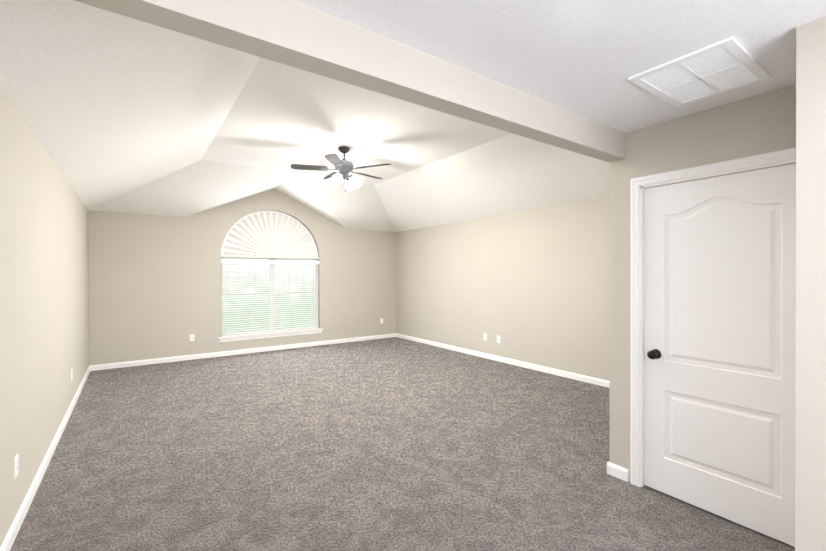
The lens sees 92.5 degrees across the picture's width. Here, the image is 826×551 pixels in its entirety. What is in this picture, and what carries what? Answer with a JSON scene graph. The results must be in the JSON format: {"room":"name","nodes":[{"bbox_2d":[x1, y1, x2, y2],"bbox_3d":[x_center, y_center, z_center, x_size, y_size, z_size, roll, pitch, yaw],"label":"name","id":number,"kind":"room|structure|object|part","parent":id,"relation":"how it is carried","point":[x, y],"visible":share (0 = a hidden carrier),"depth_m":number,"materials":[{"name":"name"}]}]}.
{"room":"empty bedroom","nodes":[
{"label":"empty bedroom","id":0,"kind":"room"},
{"bbox_2d":[0,87,88,546],"bbox_3d":[-2.229,0.233,2.075,0.140,2.440,9.680,0,0,-35],"label":"wall","id":1,"kind":"structure","parent":0,"point":[44,288],"depth_m":2.69,"materials":[{"name":"paint"}]},
{"bbox_2d":[14,454,18,478],"bbox_3d":[-2.261,1.087,2.255,0.008,0.115,0.072,0,0,-35],"label":"electrical outlet","id":2,"kind":"object","parent":1,"relation":"attached to","point":[16,465],"visible":1,"depth_m":2.24,"materials":[{"name":"white plastic"}]},
{"bbox_2d":[0,365,89,550],"bbox_3d":[-2.163,1.410,2.125,0.014,0.085,9.400,0,0,-35],"label":"baseboard","id":3,"kind":"structure","parent":1,"relation":"attached to","point":[9,539],"depth_m":2.69,"materials":[{"name":"white wood"}]},
{"bbox_2d":[88,189,395,364],"bbox_3d":[-2.677,-0.114,7.597,5.783,3.085,0.140,0,0,-35],"label":"wall","id":4,"kind":"structure","parent":0,"point":[154,286],"depth_m":6.76,"materials":[{"name":"paint"}]},
{"bbox_2d":[90,333,395,370],"bbox_3d":[-2.630,1.387,7.541,5.503,0.085,0.014,0,0,-35],"label":"baseboard","id":5,"kind":"structure","parent":4,"relation":"attached to","point":[182,358],"depth_m":7.05,"materials":[{"name":"white wood"}]},
{"bbox_2d":[218,210,322,342],"bbox_3d":[-2.682,-0.033,7.570,1.940,2.425,0.170,0,0,-35],"label":"window","id":6,"kind":"structure","parent":4,"relation":"in","point":[272,238],"depth_m":7.52,"materials":[{"name":"white plastic"}]},
{"bbox_3d":[-2.721,-0.076,7.624,1.750,2.250,0.004,0,0,-35],"label":"glass","id":7,"kind":"part","parent":6,"relation":"part of","materials":[{"name":"clear glass"}]},
{"bbox_2d":[74,0,625,162],"bbox_3d":[0.080,-0.901,1.845,3.376,0.180,0.115,0,0,-35],"label":"header beam","id":8,"kind":"structure","parent":0,"point":[296,34],"depth_m":1.60,"materials":[{"name":"paint"}]},
{"bbox_2d":[10,337,794,550],"bbox_3d":[0.078,1.491,3.709,5.783,0.100,9.680,0,0,-35],"label":"floor","id":9,"kind":"structure","parent":0,"point":[392,444],"depth_m":3.02,"materials":[{"name":"carpet"}]},
{"bbox_2d":[0,0,825,231],"bbox_3d":[0.062,-1.353,3.620,5.679,0.748,9.569,0,0,-35],"label":"ceiling","id":10,"kind":"structure","parent":0,"point":[118,113],"depth_m":2.96,"materials":[{"name":"paint"}]},
{"bbox_2d":[291,146,390,191],"bbox_3d":[-0.908,-1.369,5.173,1.280,0.570,1.247,0,0,-35],"label":"fan","id":11,"kind":"object","parent":10,"relation":"hanging from","point":[344,167],"visible":1,"depth_m":5.05,"materials":[{"name":"grey metal"}]},
{"bbox_2d":[628,37,771,106],"bbox_3d":[1.436,-0.988,1.977,0.573,0.012,0.423,0,0,-35],"label":"ceiling vent","id":12,"kind":"object","parent":10,"relation":"in","point":[724,66],"visible":1,"depth_m":1.94,"materials":[{"name":"white metal"}]},
{"bbox_2d":[396,198,609,380],"bbox_3d":[1.445,0.215,6.654,0.140,2.420,6.440,0,0,-35],"label":"wall","id":13,"kind":"structure","parent":0,"point":[532,286],"depth_m":6.23,"materials":[{"name":"paint"}]},
{"bbox_2d":[396,333,609,387],"bbox_3d":[1.385,1.382,6.615,0.014,0.085,6.160,0,0,-35],"label":"baseboard","id":14,"kind":"structure","parent":13,"relation":"attached to","point":[584,378],"depth_m":6.22,"materials":[{"name":"white wood"}]},
{"bbox_2d":[610,85,795,481],"bbox_3d":[1.806,0.223,2.457,0.140,2.440,1.112,0,0,-35],"label":"wall","id":15,"kind":"structure","parent":0,"point":[759,124],"depth_m":2.60,"materials":[{"name":"paint"}]},
{"bbox_2d":[607,461,628,481],"bbox_3d":[1.460,1.400,2.823,0.014,0.085,0.149,0,0,-35],"label":"baseboard","id":16,"kind":"structure","parent":15,"relation":"attached to","point":[618,471],"depth_m":2.81,"materials":[{"name":"white wood"}]},
{"bbox_2d":[630,147,795,486],"bbox_3d":[1.849,0.388,2.382,0.159,2.110,0.977,0,0,-35],"label":"door frame","id":17,"kind":"structure","parent":15,"relation":"attached to","point":[784,155],"depth_m":2.69,"materials":[{"name":"white wood"}]},
{"bbox_2d":[644,163,795,546],"bbox_3d":[1.799,0.420,2.347,0.107,2.022,0.825,0,0,-35],"label":"door","id":18,"kind":"structure","parent":15,"relation":"in","point":[767,511],"depth_m":2.33,"materials":[{"name":"white wood"}]},
{"bbox_3d":[1.590,0.523,2.613,0.072,0.066,0.066,0,0,-35],"label":"knob","id":19,"kind":"part","parent":18,"relation":"part of","materials":[{"name":"black metal"}]},
{"bbox_3d":[1.820,0.976,2.363,0.008,0.389,0.519,0,0,-35],"label":"door panel","id":20,"kind":"part","parent":18,"relation":"part of","materials":[{"name":"white wood"}]},
{"bbox_3d":[1.818,0.046,2.359,0.008,0.969,0.519,0,0,-35],"label":"upper door panel","id":21,"kind":"part","parent":18,"relation":"part of","materials":[{"name":"white wood"}]},
{"bbox_2d":[795,16,825,550],"bbox_3d":[2.472,0.229,0.945,0.797,2.440,2.128,0,0,-35],"label":"wall","id":22,"kind":"structure","parent":0,"point":[810,450],"depth_m":1.55,"materials":[{"name":"paint"}]},
{"label":"outside","id":23,"kind":"structure","parent":0,"visible":0},
{"bbox_2d":[223,239,314,332],"bbox_3d":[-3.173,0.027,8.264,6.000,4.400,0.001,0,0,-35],"label":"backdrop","id":24,"kind":"structure","parent":23,"point":[268,295],"depth_m":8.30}
]}

